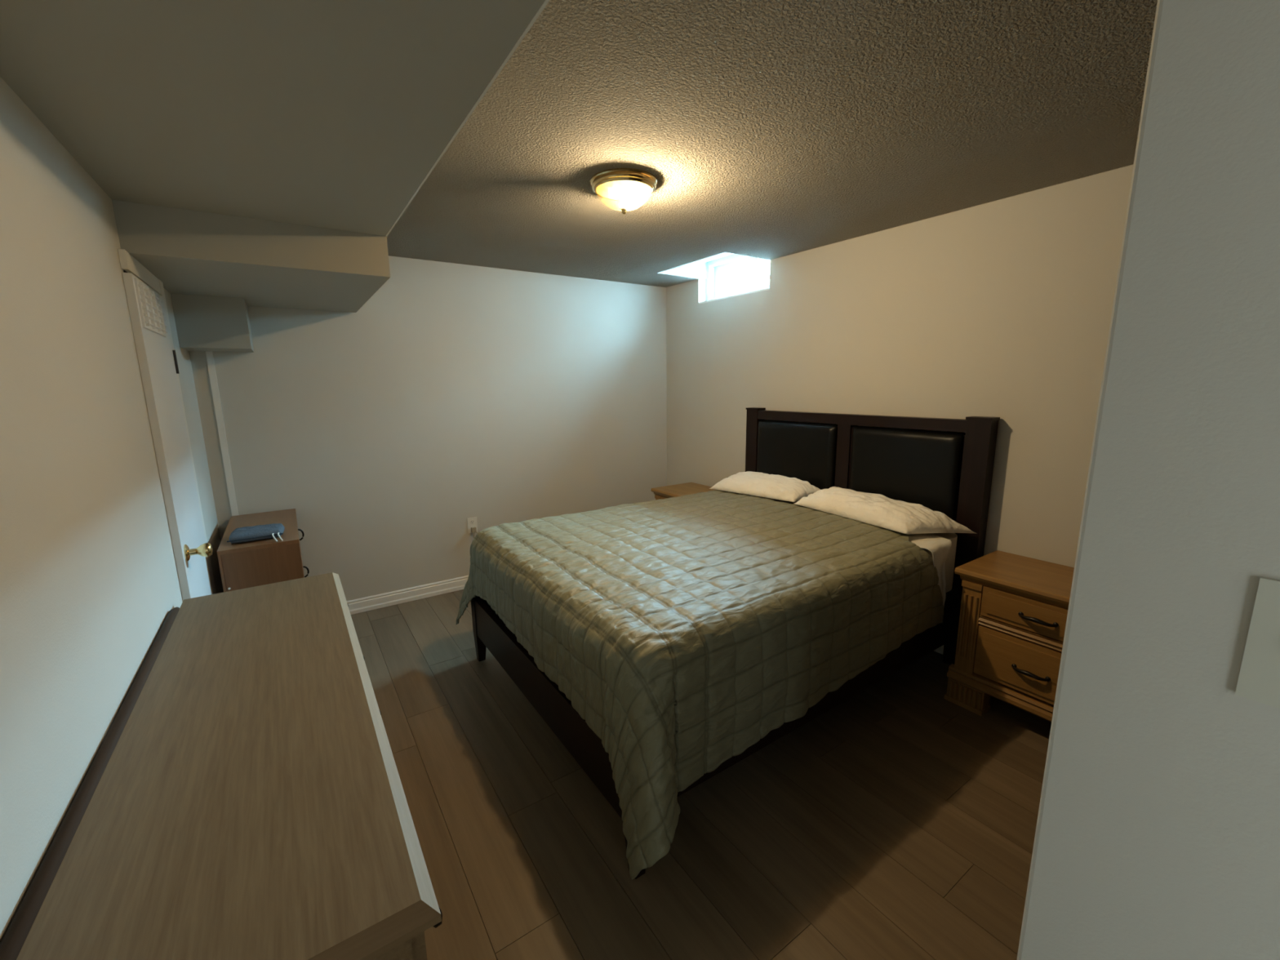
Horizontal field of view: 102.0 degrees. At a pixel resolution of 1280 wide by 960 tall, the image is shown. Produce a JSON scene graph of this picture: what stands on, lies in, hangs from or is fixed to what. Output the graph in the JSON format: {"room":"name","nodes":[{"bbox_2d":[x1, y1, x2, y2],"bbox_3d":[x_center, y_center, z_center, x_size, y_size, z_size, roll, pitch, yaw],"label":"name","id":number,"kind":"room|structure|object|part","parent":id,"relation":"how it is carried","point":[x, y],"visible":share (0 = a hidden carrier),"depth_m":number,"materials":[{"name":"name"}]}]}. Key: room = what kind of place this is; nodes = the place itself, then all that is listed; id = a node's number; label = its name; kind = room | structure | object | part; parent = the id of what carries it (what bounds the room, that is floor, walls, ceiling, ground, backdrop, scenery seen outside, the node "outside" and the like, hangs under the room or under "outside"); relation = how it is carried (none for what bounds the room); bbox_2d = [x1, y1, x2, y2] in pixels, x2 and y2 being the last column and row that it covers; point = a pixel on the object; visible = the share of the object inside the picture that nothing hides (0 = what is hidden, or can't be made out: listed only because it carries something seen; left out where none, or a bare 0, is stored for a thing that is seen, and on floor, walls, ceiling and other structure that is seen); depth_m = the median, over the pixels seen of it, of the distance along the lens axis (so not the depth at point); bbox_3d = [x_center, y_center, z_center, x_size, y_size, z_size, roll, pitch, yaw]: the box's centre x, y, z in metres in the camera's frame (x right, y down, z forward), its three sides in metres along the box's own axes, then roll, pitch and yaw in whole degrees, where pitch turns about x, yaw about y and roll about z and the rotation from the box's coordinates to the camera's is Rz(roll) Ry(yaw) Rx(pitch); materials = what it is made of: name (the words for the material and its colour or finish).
{"room":"basement bedroom","nodes":[
{"label":"basement bedroom","id":0,"kind":"room"},
{"bbox_2d":[0,76,223,943],"bbox_3d":[-0.884,0.303,0.555,0.120,2.425,5.810,-8,13,-33],"label":"wall","id":1,"kind":"structure","parent":0,"point":[89,578],"depth_m":1.10,"materials":[{"name":"grey paint"}]},
{"bbox_2d":[117,248,216,600],"bbox_3d":[-1.860,0.145,2.192,0.102,1.962,0.660,-8,13,-33],"label":"door","id":2,"kind":"structure","parent":1,"relation":"in","point":[144,292],"depth_m":1.97,"materials":[{"name":"white paint"}]},
{"bbox_3d":[-1.885,-0.778,1.963,0.017,0.062,0.581,-8,13,-33],"label":"head casing","id":3,"kind":"part","parent":2,"relation":"part of","materials":[{"name":"white paint"}]},
{"bbox_2d":[133,278,167,337],"bbox_3d":[-1.838,-0.639,1.952,0.007,0.161,0.420,-8,13,-33],"label":"vent grille","id":4,"kind":"object","parent":2,"relation":"attached to","point":[150,308],"depth_m":1.89,"materials":[{"name":"white paint"}]},
{"bbox_3d":[-2.057,0.108,2.406,0.019,1.962,0.079,-8,13,-33],"label":"casing","id":5,"kind":"part","parent":2,"relation":"part of","materials":[{"name":"white paint"}]},
{"bbox_3d":[-1.688,0.272,2.008,0.049,0.054,0.054,-8,13,-33],"label":"knob","id":6,"kind":"part","parent":2,"relation":"part of","materials":[{"name":"gold metal"}]},
{"bbox_2d":[189,255,666,600],"bbox_3d":[-1.093,-0.496,3.909,3.648,2.775,0.120,-8,13,-33],"label":"wall","id":7,"kind":"structure","parent":0,"point":[455,393],"depth_m":3.62,"materials":[{"name":"grey paint"}]},
{"bbox_2d":[205,351,238,515],"bbox_3d":[-2.389,0.075,3.034,0.030,1.608,0.014,-8,13,-33],"label":"trim","id":8,"kind":"structure","parent":7,"relation":"attached to","point":[210,358],"depth_m":2.96,"materials":[{"name":"white paint"}]},
{"bbox_2d":[346,575,468,614],"bbox_3d":[-1.097,0.740,4.041,3.266,0.095,0.016,-8,13,-33],"label":"baseboard","id":9,"kind":"structure","parent":7,"relation":"attached to","point":[397,597],"depth_m":3.67,"materials":[{"name":"white paint"}]},
{"bbox_2d":[466,516,477,533],"bbox_3d":[-1.250,0.338,3.869,0.071,0.116,0.010,-8,13,-33],"label":"wall outlet","id":10,"kind":"object","parent":7,"relation":"attached to","point":[472,522],"visible":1,"depth_m":3.86,"materials":[{"name":"white plastic"}]},
{"bbox_2d":[0,0,1157,352],"bbox_3d":[0.533,-0.965,1.369,3.648,0.967,5.910,-8,13,-33],"label":"ceiling","id":11,"kind":"structure","parent":0,"point":[266,153],"depth_m":1.51,"materials":[{"name":"beige paint"}]},
{"bbox_2d":[590,168,657,214],"bbox_3d":[-0.067,-1.176,2.162,0.278,0.126,0.278,-8,13,-33],"label":"ceiling light","id":12,"kind":"object","parent":11,"relation":"attached to","point":[621,185],"visible":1,"depth_m":2.14,"materials":[{"name":"gold metal"}]},
{"bbox_2d":[617,194,626,206],"bbox_3d":[-0.075,-1.167,2.164,0.042,0.045,0.040,-1,11,0],"label":"ceiling light","id":13,"kind":"object","parent":12,"relation":"attached to","point":[622,199],"depth_m":2.15,"materials":[{"name":"white glass"}]},
{"bbox_2d":[351,589,1051,959],"bbox_3d":[0.500,1.247,1.738,3.498,0.100,5.910,-8,13,-33],"label":"floor","id":14,"kind":"structure","parent":0,"point":[898,821],"depth_m":1.78,"materials":[{"name":"brown wood"}]},
{"bbox_2d":[0,572,442,959],"bbox_3d":[-0.952,0.888,1.355,0.510,0.784,1.670,-8,13,-33],"label":"dresser","id":15,"kind":"object","parent":14,"relation":"on","point":[244,797],"visible":1,"depth_m":0.90,"materials":[{"name":"brown wood"}]},
{"bbox_3d":[-1.133,0.551,1.120,0.029,0.029,1.586,-8,13,-33],"label":"rail","id":16,"kind":"part","parent":15,"relation":"part of","materials":[{"name":"brown wood"}]},
{"bbox_3d":[-0.554,0.689,1.105,0.024,0.191,0.784,-8,13,-33],"label":"drawer","id":17,"kind":"part","parent":15,"relation":"part of","materials":[{"name":"brown wood"}]},
{"bbox_3d":[-0.322,0.679,0.803,0.029,0.027,0.028,-8,13,-33],"label":"knob","id":18,"kind":"part","parent":15,"relation":"part of","materials":[{"name":"black metal"}]},
{"bbox_2d":[217,508,309,591],"bbox_3d":[-2.017,0.629,2.865,0.342,0.770,0.806,-8,13,-33],"label":"nightstand","id":19,"kind":"object","parent":14,"relation":"on","point":[243,565],"visible":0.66,"depth_m":2.51,"materials":[{"name":"brown wood"}]},
{"bbox_2d":[226,523,284,543],"bbox_3d":[-1.894,0.266,2.564,0.226,0.047,0.264,-8,13,-33],"label":"pouch","id":20,"kind":"object","parent":19,"relation":"on","point":[245,534],"visible":1,"depth_m":2.54,"materials":[{"name":"blue fabric"}]},
{"bbox_3d":[-1.806,0.696,2.540,0.310,0.752,0.014,-8,13,-33],"label":"panel","id":21,"kind":"part","parent":19,"relation":"part of","materials":[{"name":"brown wood"}]},
{"bbox_3d":[-1.909,0.360,2.892,0.020,0.210,0.767,-8,13,-33],"label":"drawer","id":22,"kind":"part","parent":19,"relation":"part of","materials":[{"name":"brown wood"}]},
{"bbox_3d":[-1.891,0.304,2.895,0.028,0.069,0.009,-8,13,-33],"label":"handle","id":23,"kind":"part","parent":19,"relation":"part of","materials":[{"name":"black metal"}]},
{"bbox_3d":[-1.889,0.517,2.935,0.028,0.069,0.009,-8,13,-33],"label":"handle","id":24,"kind":"part","parent":19,"relation":"part of","materials":[{"name":"black metal"}]},
{"bbox_2d":[471,526,477,538],"bbox_3d":[-0.827,0.535,4.113,0.960,0.465,0.059,-7,12,-29],"label":"power cord","id":25,"kind":"object","parent":14,"relation":"on","point":[473,530],"visible":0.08,"depth_m":3.85,"materials":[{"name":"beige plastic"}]},
{"bbox_2d":[650,482,715,499],"bbox_3d":[0.439,0.412,4.165,0.454,0.656,0.630,-8,13,-33],"label":"nightstand","id":26,"kind":"object","parent":14,"relation":"on","point":[689,488],"visible":0.02,"depth_m":4.19,"materials":[{"name":"brown wood"}]},
{"bbox_3d":[0.305,0.149,4.026,0.068,0.028,0.594,-8,13,-33],"label":"cornice","id":27,"kind":"part","parent":26,"relation":"part of","materials":[{"name":"brown wood"}]},
{"bbox_2d":[471,407,999,879],"bbox_3d":[0.413,0.347,2.707,2.144,1.317,1.624,-8,13,-33],"label":"bed","id":28,"kind":"object","parent":14,"relation":"on","point":[950,473],"visible":0.41,"depth_m":2.67,"materials":[{"name":"brown wood"}]},
{"bbox_3d":[-0.882,0.818,2.855,0.058,0.372,0.062,-8,13,-33],"label":"leg","id":29,"kind":"part","parent":28,"relation":"part of","materials":[{"name":"brown wood"}]},
{"bbox_3d":[-0.457,0.849,2.204,0.030,0.207,1.570,-8,13,-33],"label":"foot rail","id":30,"kind":"part","parent":28,"relation":"part of","materials":[{"name":"brown wood"}]},
{"bbox_3d":[-0.013,1.041,1.594,0.058,0.372,0.062,-8,13,-33],"label":"leg","id":31,"kind":"part","parent":28,"relation":"part of","materials":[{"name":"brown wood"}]},
{"bbox_3d":[0.848,0.126,3.882,0.076,1.312,0.105,-8,13,-33],"label":"headboard post","id":32,"kind":"part","parent":28,"relation":"part of","materials":[{"name":"brown wood"}]},
{"bbox_3d":[1.027,0.006,3.519,0.036,0.796,0.657,-8,13,-33],"label":"padded panel","id":33,"kind":"part","parent":28,"relation":"part of","materials":[{"name":"black leather"}]},
{"bbox_3d":[0.836,0.827,2.133,2.036,0.172,0.024,-8,13,-33],"label":"rail","id":34,"kind":"part","parent":28,"relation":"part of","materials":[{"name":"brown wood"}]},
{"bbox_3d":[1.257,-0.371,3.165,0.068,0.060,1.400,-8,13,-33],"label":"rail","id":35,"kind":"part","parent":28,"relation":"part of","materials":[{"name":"brown wood"}]},
{"bbox_3d":[1.265,0.127,3.264,0.052,0.925,1.410,-8,13,-33],"label":"headboard","id":36,"kind":"part","parent":28,"relation":"part of","materials":[{"name":"black leather"}]},
{"bbox_3d":[1.444,0.112,2.915,0.037,0.796,0.629,-8,13,-33],"label":"padded panel","id":37,"kind":"part","parent":28,"relation":"part of","materials":[{"name":"black leather"}]},
{"bbox_3d":[1.690,0.341,2.662,0.076,1.312,0.110,-8,13,-33],"label":"headboard post","id":38,"kind":"part","parent":28,"relation":"part of","materials":[{"name":"brown wood"}]},
{"bbox_3d":[0.402,0.646,2.757,2.010,0.184,1.505,-8,13,-33],"label":"box spring","id":39,"kind":"object","parent":28,"relation":"attached to","visible":0},
{"bbox_2d":[737,493,957,592],"bbox_3d":[0.396,0.417,2.716,2.001,0.279,1.510,-8,13,-33],"label":"mattress","id":40,"kind":"object","parent":39,"relation":"on","point":[949,563],"visible":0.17,"depth_m":2.59,"materials":[{"name":"beige fabric"}]},
{"bbox_2d":[456,489,943,879],"bbox_3d":[0.232,0.571,2.605,1.819,0.650,1.899,-8,13,-33],"label":"quilt","id":41,"kind":"object","parent":40,"relation":"on","point":[683,631],"visible":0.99,"depth_m":1.92,"materials":[{"name":"green fabric"}]},
{"bbox_2d":[709,471,820,502],"bbox_3d":[0.828,0.028,3.454,0.345,0.131,0.710,-8,13,-33],"label":"pillow","id":42,"kind":"object","parent":40,"relation":"on","point":[778,486],"visible":0.95,"depth_m":3.35,"materials":[{"name":"white fabric"}]},
{"bbox_2d":[795,486,977,534],"bbox_3d":[1.265,0.151,2.790,0.380,0.140,0.870,-8,13,-33],"label":"pillow","id":43,"kind":"object","parent":40,"relation":"on","point":[880,510],"visible":1,"depth_m":2.65,"materials":[{"name":"white fabric"}]},
{"bbox_2d":[908,533,951,606],"bbox_3d":[1.380,0.441,2.514,0.290,0.325,0.212,-8,13,-33],"label":"sheet","id":44,"kind":"object","parent":40,"relation":"on","point":[940,547],"visible":0.77,"depth_m":2.42,"materials":[{"name":"beige fabric"}]},
{"bbox_2d":[944,550,1074,721],"bbox_3d":[1.783,0.745,2.276,0.454,0.656,0.630,-8,13,-33],"label":"nightstand","id":45,"kind":"object","parent":14,"relation":"on","point":[1014,609],"visible":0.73,"depth_m":2.25,"materials":[{"name":"brown wood"}]},
{"bbox_3d":[1.645,0.948,2.216,0.054,0.060,0.610,-8,13,-33],"label":"moulding","id":46,"kind":"part","parent":45,"relation":"part of","materials":[{"name":"brown wood"}]},
{"bbox_3d":[1.649,0.482,2.137,0.068,0.028,0.594,-8,13,-33],"label":"cornice","id":47,"kind":"part","parent":45,"relation":"part of","materials":[{"name":"brown wood"}]},
{"bbox_3d":[1.647,0.793,2.191,0.033,0.226,0.402,-8,13,-33],"label":"drawer","id":48,"kind":"part","parent":45,"relation":"part of","materials":[{"name":"brown wood"}]},
{"bbox_3d":[1.635,0.794,2.182,0.014,0.186,0.358,-8,13,-33],"label":"drawer panel","id":49,"kind":"part","parent":45,"relation":"part of","materials":[{"name":"brown wood"}]},
{"bbox_3d":[1.641,0.655,2.162,0.025,0.044,0.410,-8,13,-33],"label":"drawer rail","id":50,"kind":"part","parent":45,"relation":"part of","materials":[{"name":"brown wood"}]},
{"bbox_3d":[1.644,0.562,2.148,0.033,0.134,0.402,-8,13,-33],"label":"drawer","id":51,"kind":"part","parent":45,"relation":"part of","materials":[{"name":"brown wood"}]},
{"bbox_3d":[1.631,0.564,2.139,0.014,0.094,0.358,-8,13,-33],"label":"drawer panel","id":52,"kind":"part","parent":45,"relation":"part of","materials":[{"name":"brown wood"}]},
{"bbox_3d":[1.620,0.805,2.159,0.042,0.023,0.140,-8,13,-33],"label":"handle","id":53,"kind":"part","parent":45,"relation":"part of","materials":[{"name":"brown metal"}]},
{"bbox_3d":[1.617,0.571,2.116,0.042,0.023,0.140,-8,13,-33],"label":"handle","id":54,"kind":"part","parent":45,"relation":"part of","materials":[{"name":"brown metal"}]},
{"bbox_2d":[666,164,1133,567],"bbox_3d":[1.385,-0.409,3.263,0.220,2.775,3.743,-8,13,-33],"label":"wall","id":55,"kind":"structure","parent":0,"point":[1002,308],"depth_m":2.65,"materials":[{"name":"grey paint"}]},
{"bbox_2d":[698,253,769,303],"bbox_3d":[0.775,-1.551,3.941,0.217,0.330,0.749,-8,13,-33],"label":"window","id":56,"kind":"structure","parent":55,"relation":"in","point":[714,268],"depth_m":4.05,"materials":[{"name":"grey plastic"}]},
{"bbox_3d":[0.721,-1.387,3.933,0.080,0.012,0.749,-8,13,-33],"label":"sill","id":57,"kind":"part","parent":56,"relation":"part of","materials":[{"name":"white paint"}]},
{"bbox_3d":[0.751,-1.572,4.052,0.030,0.260,0.470,-8,13,-33],"label":"sash","id":58,"kind":"part","parent":56,"relation":"part of","materials":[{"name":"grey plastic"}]},
{"bbox_3d":[0.959,-1.531,3.820,0.030,0.260,0.273,-8,13,-33],"label":"sash","id":59,"kind":"part","parent":56,"relation":"part of","materials":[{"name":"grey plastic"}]},
{"bbox_2d":[933,644,943,654],"bbox_3d":[1.274,0.815,3.468,0.016,0.095,3.611,-8,13,-33],"label":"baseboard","id":60,"kind":"structure","parent":55,"relation":"attached to","point":[940,650],"depth_m":2.88,"materials":[{"name":"white paint"}]},
{"bbox_2d":[1016,0,1279,959],"bbox_3d":[1.151,0.424,-0.244,0.120,2.425,2.187,-8,13,-33],"label":"wall","id":61,"kind":"structure","parent":0,"point":[1157,832],"depth_m":0.51,"materials":[{"name":"grey paint"}]},
{"bbox_2d":[1235,576,1279,708],"bbox_3d":[0.573,0.149,0.445,0.016,0.115,0.070,-8,13,-33],"label":"light switch","id":62,"kind":"object","parent":61,"relation":"attached to","point":[1259,678],"visible":1,"depth_m":0.47,"materials":[{"name":"beige plastic"}]},
{"label":"outside","id":63,"kind":"structure","parent":0,"visible":0},
{"bbox_3d":[3.031,-1.661,6.093,5.902,0.200,13.000,-8,13,-33],"label":"ground","id":64,"kind":"structure","parent":63,"visible":0},
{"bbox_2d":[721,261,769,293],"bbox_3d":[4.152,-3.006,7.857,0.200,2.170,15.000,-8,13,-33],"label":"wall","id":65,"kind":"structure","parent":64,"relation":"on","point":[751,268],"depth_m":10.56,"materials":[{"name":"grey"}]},
{"bbox_2d":[721,260,769,293],"bbox_3d":[1.534,-2.063,5.628,0.050,0.800,6.553,-8,13,-33],"label":"fence","id":66,"kind":"object","parent":64,"relation":"on","point":[765,264],"visible":0.02,"depth_m":6.08,"materials":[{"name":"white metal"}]}
]}

